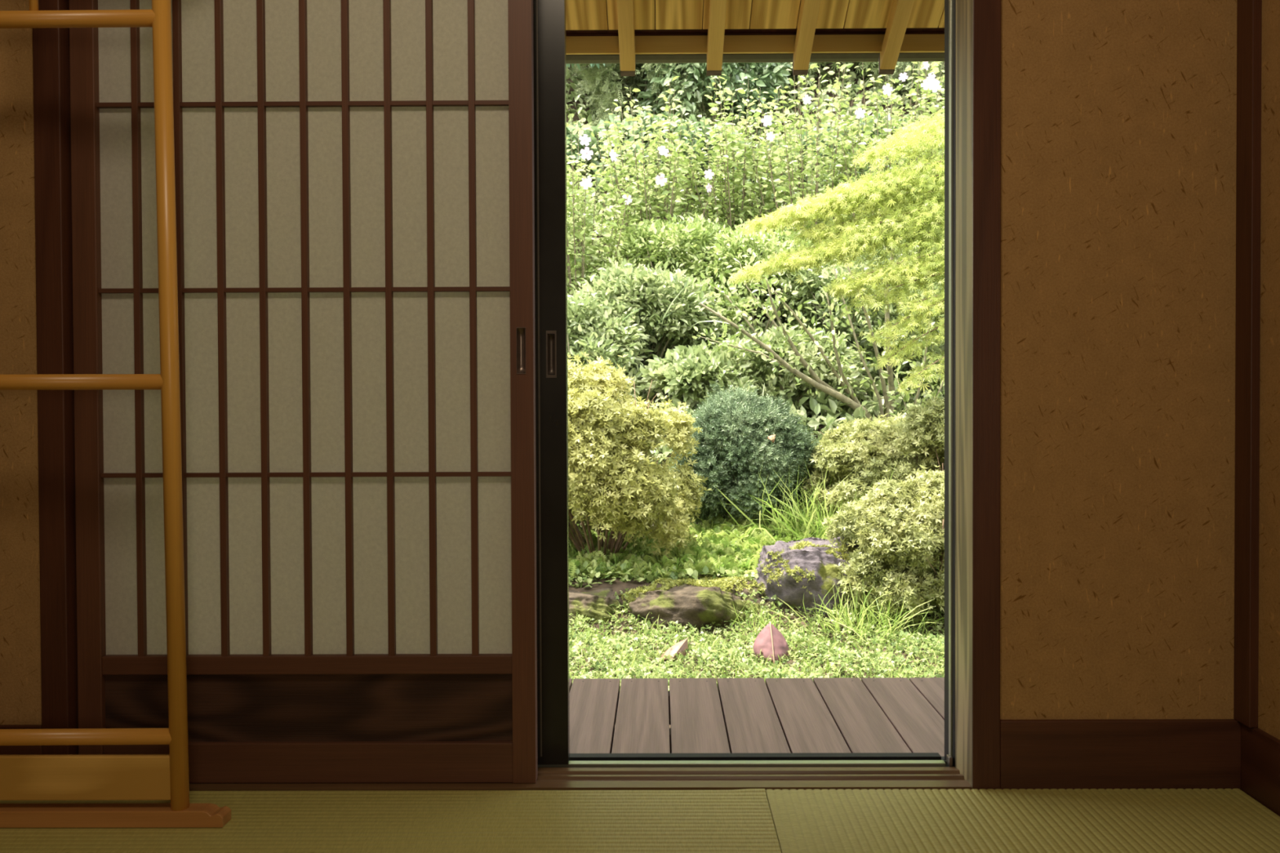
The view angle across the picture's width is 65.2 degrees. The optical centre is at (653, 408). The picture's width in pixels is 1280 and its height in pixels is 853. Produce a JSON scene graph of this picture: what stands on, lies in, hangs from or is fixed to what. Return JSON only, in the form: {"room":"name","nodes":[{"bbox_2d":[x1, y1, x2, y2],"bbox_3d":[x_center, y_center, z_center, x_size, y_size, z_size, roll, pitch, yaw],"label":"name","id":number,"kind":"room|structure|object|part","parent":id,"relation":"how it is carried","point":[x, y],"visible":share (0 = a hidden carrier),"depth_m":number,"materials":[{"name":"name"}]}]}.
{"room":"traditional dwelling","nodes":[
{"label":"traditional dwelling","id":0,"kind":"room"},
{"bbox_2d":[0,0,1236,724],"bbox_3d":[-0.718,-0.351,1.942,3.843,2.750,0.102,0,1,0],"label":"wall","id":1,"kind":"structure","parent":0,"point":[1118,117],"depth_m":1.89,"materials":[{"name":"paint"}]},
{"bbox_2d":[0,724,42,754],"bbox_3d":[-1.850,0.677,1.930,1.372,0.142,0.050,0,1,0],"label":"baseboard","id":2,"kind":"structure","parent":1,"relation":"attached to","point":[19,749],"depth_m":1.90,"materials":[{"name":"brown wood"}]},
{"bbox_2d":[32,0,78,754],"bbox_3d":[-1.142,-0.195,1.944,0.051,1.880,0.111,0,1,0],"label":"wooden post","id":3,"kind":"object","parent":1,"relation":"attached to","point":[51,46],"depth_m":1.89,"materials":[{"name":"brown wood"}]},
{"bbox_2d":[68,0,537,783],"bbox_3d":[-0.670,-0.165,1.921,0.880,1.772,0.031,0,1,0],"label":"door","id":4,"kind":"structure","parent":1,"relation":"in","point":[354,179],"depth_m":1.92,"materials":[{"name":"brown wood"}]},
{"bbox_3d":[-0.666,0.493,1.932,0.789,0.036,0.029,0,1,0],"label":"rail","id":5,"kind":"part","parent":4,"relation":"part of","materials":[{"name":"brown wood"}]},
{"bbox_3d":[-0.665,0.682,1.935,0.789,0.077,0.029,0,1,0],"label":"rail","id":6,"kind":"part","parent":4,"relation":"part of","materials":[{"name":"brown wood"}]},
{"bbox_3d":[-0.666,0.578,1.935,0.789,0.136,0.010,0,1,0],"label":"kick panel","id":7,"kind":"part","parent":4,"relation":"part of","materials":[{"name":"brown wood"}]},
{"bbox_2d":[516,328,525,373],"bbox_3d":[-0.253,-0.110,1.910,0.016,0.087,0.010,0,1,0],"label":"door handle","id":8,"kind":"object","parent":4,"relation":"on","point":[521,332],"depth_m":1.91,"materials":[{"name":"brown metal"}]},
{"bbox_2d":[533,0,569,764],"bbox_3d":[-0.607,-0.172,2.015,0.863,1.782,0.032,0,1,0],"label":"door","id":9,"kind":"structure","parent":1,"relation":"in","point":[548,15],"depth_m":2.00,"materials":[{"name":"brown metal"}]},
{"bbox_2d":[547,334,555,373],"bbox_3d":[-0.205,-0.108,2.005,0.014,0.084,0.010,0,1,0],"label":"door handle","id":10,"kind":"object","parent":9,"relation":"on","point":[551,338],"depth_m":2.01,"materials":[{"name":"brown metal"}]},
{"bbox_2d":[189,767,972,791],"bbox_3d":[-0.255,0.735,1.953,1.715,0.033,0.109,0,1,0],"label":"trim","id":11,"kind":"structure","parent":1,"relation":"attached to","point":[568,778],"depth_m":1.92,"materials":[{"name":"brown wood"}]},
{"bbox_2d":[537,0,955,768],"bbox_3d":[-0.258,-0.170,2.040,1.775,1.880,0.089,0,1,0],"label":"trim","id":12,"kind":"structure","parent":1,"relation":"attached to","point":[839,759],"depth_m":2.02,"materials":[{"name":"black metal"}]},
{"bbox_3d":[-0.247,0.725,2.026,1.669,0.015,0.018,0,1,0],"label":"rail","id":13,"kind":"part","parent":12,"relation":"part of","materials":[{"name":"metal"}]},
{"bbox_3d":[-0.246,0.725,2.069,1.672,0.014,0.023,0,1,0],"label":"rail","id":14,"kind":"part","parent":12,"relation":"part of","materials":[{"name":"black metal"}]},
{"bbox_3d":[-0.239,0.751,2.054,1.745,0.038,0.089,0,1,0],"label":"sill frame","id":15,"kind":"part","parent":12,"relation":"part of","materials":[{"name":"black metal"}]},
{"bbox_3d":[0.615,-0.173,2.028,0.030,1.880,0.076,0,1,0],"label":"frame","id":16,"kind":"part","parent":12,"relation":"part of","materials":[{"name":"black metal"}]},
{"bbox_2d":[955,0,1000,790],"bbox_3d":[0.625,-0.202,1.933,0.053,1.880,0.111,0,1,0],"label":"trim","id":17,"kind":"structure","parent":1,"relation":"attached to","point":[978,22],"depth_m":1.89,"materials":[{"name":"brown wood"}]},
{"bbox_2d":[1000,719,1241,789],"bbox_3d":[0.886,0.664,1.914,0.462,0.148,0.050,0,1,0],"label":"baseboard","id":18,"kind":"structure","parent":1,"relation":"attached to","point":[1055,753],"depth_m":1.89,"materials":[{"name":"brown wood"}]},
{"bbox_2d":[1257,0,1279,740],"bbox_3d":[1.151,-0.432,0.133,0.102,2.550,3.492,0,1,0],"label":"wall","id":19,"kind":"structure","parent":0,"point":[1268,693],"depth_m":1.81,"materials":[{"name":"paint"}]},
{"bbox_2d":[1233,0,1262,728],"bbox_3d":[1.108,-0.571,1.858,0.028,2.322,0.062,0,1,0],"label":"wooden post","id":20,"kind":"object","parent":19,"relation":"attached to","point":[1249,12],"depth_m":1.84,"materials":[{"name":"brown wood"}]},
{"bbox_2d":[1240,723,1279,816],"bbox_3d":[1.122,0.689,0.146,0.050,0.148,3.484,0,1,0],"label":"baseboard","id":21,"kind":"structure","parent":19,"relation":"attached to","point":[1260,750],"depth_m":1.82,"materials":[{"name":"brown wood"}]},
{"bbox_3d":[-0.724,0.823,0.159,3.643,0.055,3.484,0,1,0],"label":"floor","id":22,"kind":"structure","parent":0,"visible":0},
{"bbox_2d":[0,788,781,852],"bbox_3d":[-0.693,0.752,1.447,1.799,0.047,0.900,0,1,0],"label":"mat","id":23,"kind":"object","parent":22,"relation":"on","point":[736,820],"visible":0.85,"depth_m":1.74,"materials":[{"name":"wicker"}]},
{"bbox_2d":[0,0,231,827],"bbox_3d":[-1.240,-0.094,1.741,0.980,1.646,0.036,0,1,0],"label":"clothes rack","id":24,"kind":"object","parent":23,"relation":"on","point":[23,777],"visible":1,"depth_m":1.73,"materials":[{"name":"brown wood"}]},
{"bbox_3d":[-1.252,-0.672,1.731,0.802,0.031,0.029,0,1,0],"label":"rail","id":25,"kind":"part","parent":24,"relation":"part of","materials":[{"name":"brown wood"}]},
{"bbox_3d":[-1.245,-0.045,1.740,0.809,0.029,0.027,0,1,0],"label":"rail","id":26,"kind":"part","parent":24,"relation":"part of","materials":[{"name":"brown wood"}]},
{"bbox_3d":[-1.239,0.577,1.749,0.817,0.031,0.028,0,1,0],"label":"rail","id":27,"kind":"part","parent":24,"relation":"part of","materials":[{"name":"brown wood"}]},
{"bbox_3d":[-0.841,-0.095,1.737,0.049,1.596,0.030,0,1,0],"label":"post","id":28,"kind":"part","parent":24,"relation":"part of","materials":[{"name":"brown wood"}]},
{"bbox_2d":[765,788,1279,852],"bbox_3d":[0.653,0.755,0.989,0.894,0.045,1.800,0,1,0],"label":"mat","id":29,"kind":"object","parent":22,"relation":"on","point":[1037,820],"visible":1,"depth_m":1.75,"materials":[{"name":"wicker"}]},
{"bbox_3d":[0.011,-0.416,2.036,8.000,3.170,0.085,0,1,0],"label":"wall","id":30,"kind":"structure","parent":0,"visible":0},
{"bbox_2d":[565,0,944,75],"bbox_3d":[0.478,-1.869,2.302,4.494,1.424,2.665,0,1,0],"label":"eave","id":31,"kind":"object","parent":30,"relation":"attached to","point":[627,33],"visible":0.29,"depth_m":3.41,"materials":[{"name":"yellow wood"}]},
{"label":"outside","id":32,"kind":"structure","parent":0,"visible":0},
{"bbox_2d":[566,62,944,728],"bbox_3d":[0.288,-4.002,8.939,12.500,10.079,14.000,0,1,0],"label":"ground","id":33,"kind":"structure","parent":32,"point":[617,585],"depth_m":4.85,"materials":[{"name":"plant"}]},
{"bbox_2d":[568,587,622,624],"bbox_3d":[-0.394,1.099,5.035,0.700,0.380,0.528,0,1,0],"label":"rock","id":34,"kind":"object","parent":33,"relation":"on","point":[597,600],"visible":0.16,"depth_m":4.89,"materials":[{"name":"stone"}]},
{"bbox_2d":[566,121,644,349],"bbox_3d":[-0.633,-1.371,8.184,1.040,1.985,1.058,1,1,44],"label":"rose mallow","id":35,"kind":"object","parent":33,"relation":"on","point":[577,268],"visible":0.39,"depth_m":8.10,"materials":[{"name":"green plant"}]},
{"bbox_2d":[578,133,591,146],"bbox_3d":[-0.537,-2.080,7.767,0.095,0.093,0.013,-30,6,-14],"label":"flower","id":36,"kind":"object","parent":35,"relation":"on","point":[584,136],"depth_m":7.76,"materials":[{"name":"white plant"}]},
{"bbox_2d":[579,177,592,189],"bbox_3d":[-0.524,-1.750,7.771,0.102,0.100,0.014,44,8,4],"label":"flower","id":37,"kind":"object","parent":35,"relation":"on","point":[584,180],"depth_m":7.77,"materials":[{"name":"white plant"}]},
{"bbox_2d":[579,146,593,159],"bbox_3d":[-0.522,-1.979,7.768,0.103,0.105,0.015,-10,25,4],"label":"flower","id":38,"kind":"object","parent":35,"relation":"on","point":[586,149],"depth_m":7.77,"materials":[{"name":"white plant"}]},
{"bbox_2d":[608,149,617,160],"bbox_3d":[-0.321,-1.963,7.769,0.014,0.094,0.096,-6,6,38],"label":"flower","id":39,"kind":"object","parent":35,"relation":"on","point":[614,154],"depth_m":7.77,"materials":[{"name":"white plant"}]},
{"bbox_2d":[567,288,653,404],"bbox_3d":[-0.603,-0.256,7.304,1.218,1.225,1.002,0,1,0],"label":"leafy shrub","id":40,"kind":"object","parent":33,"relation":"on","point":[615,337],"visible":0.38,"depth_m":7.09,"materials":[{"name":"green plant"}]},
{"bbox_2d":[566,62,662,94],"bbox_3d":[-0.559,-4.767,11.538,2.264,2.604,1.624,0,1,19],"label":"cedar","id":41,"kind":"object","parent":33,"relation":"on","point":[572,71],"visible":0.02,"depth_m":11.17,"materials":[{"name":"green plant"}]},
{"bbox_2d":[567,351,711,558],"bbox_3d":[-0.327,0.288,5.492,1.144,1.204,1.073,1,1,42],"label":"azalea","id":42,"kind":"object","parent":33,"relation":"on","point":[611,482],"visible":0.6,"depth_m":5.18,"materials":[{"name":"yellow plant"}]},
{"bbox_2d":[569,257,728,401],"bbox_3d":[-0.055,-0.558,7.582,1.248,1.154,0.934,0,1,0],"label":"leafy shrub","id":43,"kind":"object","parent":33,"relation":"on","point":[631,291],"visible":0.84,"depth_m":7.36,"materials":[{"name":"green plant"}]},
{"bbox_2d":[573,62,737,128],"bbox_3d":[0.037,-3.705,10.944,1.736,2.067,1.290,0,1,18],"label":"tree","id":44,"kind":"object","parent":33,"relation":"on","point":[593,78],"visible":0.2,"depth_m":10.74,"materials":[{"name":"green plant"}]},
{"bbox_2d":[587,75,732,271],"bbox_3d":[0.038,-1.843,8.651,1.266,1.970,0.968,0,1,0],"label":"rose mallow","id":45,"kind":"object","parent":33,"relation":"on","point":[654,180],"visible":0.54,"depth_m":8.57,"materials":[{"name":"green plant"}]},
{"bbox_2d":[622,194,632,204],"bbox_3d":[-0.225,-1.725,8.270,0.090,0.092,0.013,17,-9,-3],"label":"flower","id":46,"kind":"object","parent":45,"relation":"on","point":[629,200],"depth_m":8.27,"materials":[{"name":"white plant"}]},
{"bbox_2d":[655,173,666,186],"bbox_3d":[0.059,-1.887,8.266,0.099,0.101,0.014,36,20,-5],"label":"flower","id":47,"kind":"object","parent":45,"relation":"on","point":[664,180],"depth_m":8.26,"materials":[{"name":"white plant"}]},
{"bbox_2d":[657,145,669,155],"bbox_3d":[0.074,-2.123,8.262,0.102,0.104,0.015,24,-30,-13],"label":"flower","id":48,"kind":"object","parent":45,"relation":"on","point":[664,151],"depth_m":8.27,"materials":[{"name":"white plant"}]},
{"bbox_2d":[590,286,765,337],"bbox_3d":[-0.034,-0.791,7.921,1.830,0.516,1.670,0,1,31],"label":"leafy shrub","id":49,"kind":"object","parent":33,"relation":"on","point":[666,312],"depth_m":7.36,"materials":[{"name":"green plant"}]},
{"bbox_2d":[566,106,792,217],"bbox_3d":[-0.090,-2.253,9.980,3.452,1.492,0.853,0,1,0],"label":"bush","id":50,"kind":"object","parent":33,"relation":"on","point":[574,137],"visible":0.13,"depth_m":9.85,"materials":[{"name":"green plant"}]},
{"bbox_2d":[586,212,772,338],"bbox_3d":[0.238,-1.061,8.247,1.452,1.147,0.927,0,1,20],"label":"leafy shrub","id":51,"kind":"object","parent":33,"relation":"on","point":[664,239],"visible":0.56,"depth_m":8.08,"materials":[{"name":"green plant"}]},
{"bbox_2d":[620,577,772,631],"bbox_3d":[0.197,1.080,4.996,0.833,0.437,0.519,0,1,0],"label":"rock","id":52,"kind":"object","parent":33,"relation":"on","point":[685,603],"visible":0.43,"depth_m":4.80,"materials":[{"name":"stone"}]},
{"bbox_2d":[618,574,764,607],"bbox_3d":[0.187,0.986,5.076,0.834,0.291,0.381,0,1,0],"label":"moss","id":53,"kind":"object","parent":52,"relation":"on","point":[729,580],"visible":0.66,"depth_m":4.99,"materials":[{"name":"green plant"}]},
{"bbox_2d":[636,339,773,435],"bbox_3d":[0.379,-0.073,7.129,0.970,0.826,0.938,0,1,10],"label":"leafy shrub","id":54,"kind":"object","parent":33,"relation":"on","point":[683,370],"visible":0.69,"depth_m":6.87,"materials":[{"name":"green plant"}]},
{"bbox_2d":[635,62,792,137],"bbox_3d":[0.656,-3.758,10.729,1.721,2.116,1.190,0,1,0],"label":"broadleaf tree","id":55,"kind":"object","parent":33,"relation":"on","point":[774,75],"visible":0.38,"depth_m":10.46,"materials":[{"name":"green plant"}]},
{"bbox_2d":[647,382,816,441],"bbox_3d":[0.537,0.104,6.945,1.191,0.577,1.324,0,1,0],"label":"grass","id":56,"kind":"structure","parent":33,"relation":"on","point":[695,406],"depth_m":6.81,"materials":[{"name":"green plant"}]},
{"bbox_2d":[664,74,805,272],"bbox_3d":[0.712,-2.023,8.928,1.295,1.904,1.006,0,1,0],"label":"rose mallow","id":57,"kind":"object","parent":33,"relation":"on","point":[729,198],"visible":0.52,"depth_m":8.77,"materials":[{"name":"green plant"}]},
{"bbox_2d":[706,182,711,192],"bbox_3d":[0.461,-1.865,8.466,0.011,0.078,0.080,10,-12,42],"label":"flower","id":58,"kind":"object","parent":57,"relation":"on","point":[708,186],"depth_m":8.47,"materials":[{"name":"white plant"}]},
{"bbox_2d":[704,168,714,179],"bbox_3d":[0.464,-1.978,8.463,0.090,0.088,0.013,-24,7,-8],"label":"flower","id":59,"kind":"object","parent":57,"relation":"on","point":[711,174],"depth_m":8.46,"materials":[{"name":"white plant"}]},
{"bbox_2d":[664,378,822,520],"bbox_3d":[0.532,0.273,6.106,0.918,0.902,0.929,-1,1,-45],"label":"bush","id":60,"kind":"object","parent":33,"relation":"on","point":[735,446],"visible":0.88,"depth_m":5.83,"materials":[{"name":"green plant"}]},
{"bbox_2d":[767,434,775,443],"bbox_3d":[0.684,0.176,5.777,0.048,0.050,0.044,-1,1,-29],"label":"fallen leaf","id":61,"kind":"object","parent":60,"relation":"in","point":[771,436],"visible":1,"depth_m":5.77,"materials":[{"name":"beige plant"}]},
{"bbox_2d":[568,503,922,582],"bbox_3d":[0.447,0.774,5.595,1.992,0.401,1.062,0,1,0],"label":"plants","id":62,"kind":"object","parent":33,"relation":"on","point":[707,544],"visible":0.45,"depth_m":5.43,"materials":[{"name":"green plant"}]},
{"bbox_2d":[670,217,839,340],"bbox_3d":[0.848,-0.963,8.202,1.526,1.230,0.906,0,1,-6],"label":"leafy shrub","id":63,"kind":"object","parent":33,"relation":"on","point":[777,242],"visible":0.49,"depth_m":7.92,"materials":[{"name":"green plant"}]},
{"bbox_2d":[566,61,944,478],"bbox_3d":[0.838,-2.033,9.268,7.021,5.370,5.634,0,1,0],"label":"undergrowth","id":64,"kind":"object","parent":33,"relation":"on","point":[813,406],"visible":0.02,"depth_m":9.72,"materials":[{"name":"green plant"}]},
{"bbox_2d":[565,63,604,70],"bbox_3d":[-0.749,-4.035,10.591,1.074,1.015,0.950,0,1,0],"label":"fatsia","id":65,"kind":"object","parent":64,"relation":"on","point":[566,64],"visible":0.02,"depth_m":10.47,"materials":[{"name":"green plant"}]},
{"bbox_2d":[567,332,650,370],"bbox_3d":[-0.639,-0.470,7.494,1.177,0.511,1.507,0,1,38],"label":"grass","id":66,"kind":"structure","parent":64,"relation":"on","point":[585,362],"depth_m":7.43,"materials":[{"name":"green plant"}]},
{"bbox_2d":[568,677,944,756],"bbox_3d":[0.461,0.970,2.513,3.343,0.361,0.802,0,1,0],"label":"deck","id":67,"kind":"object","parent":33,"relation":"on","point":[833,715],"visible":0.17,"depth_m":2.56,"materials":[{"name":"brown wood"}]},
{"bbox_2d":[568,588,944,690],"bbox_3d":[0.628,1.013,4.239,3.634,0.225,1.489,0,1,0],"label":"ground cover","id":68,"kind":"structure","parent":33,"relation":"on","point":[748,663],"depth_m":4.35,"materials":[{"name":"green plant"}]},
{"bbox_2d":[659,637,688,661],"bbox_3d":[0.087,1.082,4.341,0.127,0.143,0.149,0,1,0],"label":"fallen leaf","id":69,"kind":"object","parent":68,"relation":"on","point":[682,646],"visible":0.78,"depth_m":4.34,"materials":[{"name":"beige plant"}]},
{"bbox_2d":[568,602,944,685],"bbox_3d":[0.637,1.013,4.211,3.690,0.178,1.537,0,1,0],"label":"grass","id":70,"kind":"structure","parent":33,"relation":"on","point":[807,613],"depth_m":4.36,"materials":[{"name":"green plant"}]},
{"bbox_2d":[568,466,944,587],"bbox_3d":[0.585,0.583,5.934,3.793,0.679,1.844,0,1,0],"label":"ground cover","id":71,"kind":"structure","parent":33,"relation":"on","point":[588,579],"depth_m":5.15,"materials":[{"name":"green plant"}]},
{"bbox_2d":[726,600,806,632],"bbox_3d":[0.504,0.980,4.773,0.416,0.207,0.380,-1,1,-40],"label":"grass","id":72,"kind":"structure","parent":33,"relation":"on","point":[761,618],"depth_m":4.73,"materials":[{"name":"green plant"}]},
{"bbox_2d":[753,621,789,663],"bbox_3d":[0.505,1.014,4.331,0.133,0.162,0.138,1,1,40],"label":"fallen leaf","id":73,"kind":"object","parent":33,"relation":"on","point":[770,639],"visible":1,"depth_m":4.32,"materials":[{"name":"pink plant"}]},
{"bbox_2d":[698,323,870,413],"bbox_3d":[0.936,-0.228,7.311,1.292,0.821,0.869,0,1,0],"label":"leafy shrub","id":74,"kind":"object","parent":33,"relation":"on","point":[811,354],"visible":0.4,"depth_m":7.08,"materials":[{"name":"green plant"}]},
{"bbox_2d":[703,459,895,542],"bbox_3d":[0.906,0.506,5.723,1.383,0.509,1.317,0,1,-15],"label":"grass","id":75,"kind":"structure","parent":33,"relation":"on","point":[778,519],"depth_m":5.64,"materials":[{"name":"green plant"}]},
{"bbox_2d":[741,62,876,324],"bbox_3d":[1.318,-1.903,8.537,1.144,2.514,1.082,0,1,0],"label":"rose mallow","id":76,"kind":"object","parent":33,"relation":"on","point":[816,159],"visible":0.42,"depth_m":8.38,"materials":[{"name":"green plant"}]},
{"bbox_2d":[761,115,772,126],"bbox_3d":[0.920,-2.343,8.154,0.094,0.092,0.013,-14,3,-4],"label":"flower","id":77,"kind":"object","parent":76,"relation":"on","point":[766,117],"depth_m":8.15,"materials":[{"name":"white plant"}]},
{"bbox_2d":[765,131,774,141],"bbox_3d":[0.948,-2.216,8.157,0.078,0.077,0.011,-22,9,-8],"label":"flower","id":78,"kind":"object","parent":76,"relation":"on","point":[768,135],"depth_m":8.15,"materials":[{"name":"white plant"}]},
{"bbox_2d":[802,94,812,104],"bbox_3d":[1.247,-2.514,8.150,0.082,0.081,0.012,-45,10,-6],"label":"flower","id":79,"kind":"object","parent":76,"relation":"on","point":[806,97],"depth_m":8.15,"materials":[{"name":"white plant"}]},
{"bbox_2d":[754,536,866,614],"bbox_3d":[0.780,0.995,5.126,0.628,0.697,0.530,0,1,0],"label":"boulder","id":80,"kind":"object","parent":33,"relation":"on","point":[811,557],"visible":0.4,"depth_m":4.92,"materials":[{"name":"grey stone"}]},
{"bbox_2d":[758,538,859,597],"bbox_3d":[0.777,0.850,4.993,0.611,0.411,0.291,0,1,0],"label":"moss","id":81,"kind":"object","parent":80,"relation":"on","point":[800,545],"visible":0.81,"depth_m":4.98,"materials":[{"name":"green plant"}]},
{"bbox_2d":[692,239,944,421],"bbox_3d":[1.180,-0.480,6.925,1.830,1.721,0.879,0,1,0],"label":"shrub","id":82,"kind":"object","parent":33,"relation":"on","point":[889,400],"visible":0.62,"depth_m":6.90,"materials":[{"name":"green plant"}]},
{"bbox_2d":[781,62,879,87],"bbox_3d":[2.195,-4.778,11.336,2.262,2.516,1.207,0,1,0],"label":"maple","id":83,"kind":"object","parent":33,"relation":"on","point":[788,63],"visible":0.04,"depth_m":11.09,"materials":[{"name":"green plant"}]},
{"bbox_2d":[720,111,942,222],"bbox_3d":[2.120,-2.155,9.941,3.489,1.590,0.827,0,1,0],"label":"shrub","id":84,"kind":"object","parent":33,"relation":"on","point":[828,128],"visible":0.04,"depth_m":9.84,"materials":[{"name":"green plant"}]},
{"bbox_2d":[728,109,944,395],"bbox_3d":[1.461,-0.639,6.055,1.999,2.534,1.679,0,1,6],"label":"maple","id":85,"kind":"object","parent":33,"relation":"on","point":[899,187],"visible":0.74,"depth_m":5.69,"materials":[{"name":"green plant"}]},
{"bbox_2d":[780,240,921,382],"bbox_3d":[1.695,-0.720,7.896,1.418,1.266,0.997,0,1,17],"label":"leafy shrub","id":86,"kind":"object","parent":33,"relation":"on","point":[807,281],"visible":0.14,"depth_m":7.71,"materials":[{"name":"green plant"}]},
{"bbox_2d":[766,579,944,644],"bbox_3d":[0.970,0.937,4.823,0.925,0.280,0.936,0,1,0],"label":"grass","id":87,"kind":"structure","parent":33,"relation":"on","point":[895,624],"depth_m":4.68,"materials":[{"name":"green plant"}]},
{"bbox_2d":[799,412,944,515],"bbox_3d":[1.395,0.374,6.019,1.049,0.712,0.968,0,1,4],"label":"azalea","id":88,"kind":"object","parent":33,"relation":"on","point":[864,446],"visible":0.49,"depth_m":5.75,"materials":[{"name":"green plant"}]},
{"bbox_2d":[821,464,944,626],"bbox_3d":[1.351,0.711,5.074,1.120,0.865,0.929,-1,1,-19],"label":"azalea","id":89,"kind":"object","parent":33,"relation":"on","point":[901,524],"visible":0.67,"depth_m":4.82,"materials":[{"name":"green plant"}]},
{"bbox_2d":[824,61,944,317],"bbox_3d":[2.050,-1.897,8.445,1.177,2.603,1.074,0,1,-2],"label":"rose mallow","id":90,"kind":"object","parent":33,"relation":"on","point":[886,131],"visible":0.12,"depth_m":8.23,"materials":[{"name":"green plant"}]},
{"bbox_2d":[854,107,865,118],"bbox_3d":[1.659,-2.374,8.050,0.087,0.085,0.012,-42,11,17],"label":"flower","id":91,"kind":"object","parent":90,"relation":"on","point":[858,115],"depth_m":8.05,"materials":[{"name":"white plant"}]},
{"bbox_2d":[882,83,893,95],"bbox_3d":[1.875,-2.563,8.045,0.094,0.096,0.014,27,-3,-19],"label":"flower","id":92,"kind":"object","parent":90,"relation":"on","point":[889,89],"depth_m":8.04,"materials":[{"name":"white plant"}]},
{"bbox_2d":[898,71,907,81],"bbox_3d":[2.005,-2.663,8.044,0.076,0.074,0.011,-6,-1,17],"label":"flower","id":93,"kind":"object","parent":90,"relation":"on","point":[901,74],"depth_m":8.04,"materials":[{"name":"white plant"}]},
{"bbox_2d":[859,61,944,106],"bbox_3d":[3.248,-4.540,11.134,2.216,2.562,1.391,0,1,13],"label":"maple","id":94,"kind":"object","parent":33,"relation":"on","point":[898,70],"visible":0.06,"depth_m":11.01,"materials":[{"name":"green plant"}]},
{"bbox_2d":[862,269,944,403],"bbox_3d":[2.307,-0.419,7.474,1.396,1.423,0.970,0,1,0],"label":"leafy shrub","id":95,"kind":"object","parent":33,"relation":"on","point":[906,366],"visible":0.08,"depth_m":7.23,"materials":[{"name":"green plant"}]},
{"bbox_2d":[884,394,944,488],"bbox_3d":[1.691,0.340,5.573,0.863,0.920,0.777,0,1,19],"label":"azalea","id":96,"kind":"object","parent":33,"relation":"on","point":[927,429],"visible":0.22,"depth_m":5.49,"materials":[{"name":"green plant"}]},
{"bbox_2d":[911,61,944,256],"bbox_3d":[2.600,-1.800,8.256,1.021,2.816,0.952,0,1,0],"label":"rose mallow","id":97,"kind":"object","parent":33,"relation":"on","point":[933,82],"visible":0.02,"depth_m":7.85,"materials":[{"name":"green plant"}]},
{"bbox_2d":[920,79,932,89],"bbox_3d":[2.138,-2.537,7.844,0.089,0.091,0.013,-4,-11,13],"label":"flower","id":98,"kind":"object","parent":97,"relation":"on","point":[930,82],"depth_m":7.84,"materials":[{"name":"white plant"}]},
{"bbox_2d":[924,61,928,70],"bbox_3d":[2.133,-2.692,7.844,0.077,0.075,0.011,16,-6,-43],"label":"flower","id":99,"kind":"object","parent":97,"relation":"on","point":[926,65],"depth_m":7.85,"materials":[{"name":"white plant"}]},
{"bbox_2d":[926,72,936,83],"bbox_3d":[2.173,-2.586,7.843,0.084,0.082,0.012,8,3,-13],"label":"flower","id":100,"kind":"object","parent":97,"relation":"on","point":[928,78],"depth_m":7.84,"materials":[{"name":"white plant"}]},
{"bbox_2d":[928,80,941,92],"bbox_3d":[2.202,-2.524,7.843,0.100,0.098,0.014,1,1,11],"label":"flower","id":101,"kind":"object","parent":97,"relation":"on","point":[933,82],"depth_m":7.84,"materials":[{"name":"white plant"}]}
]}

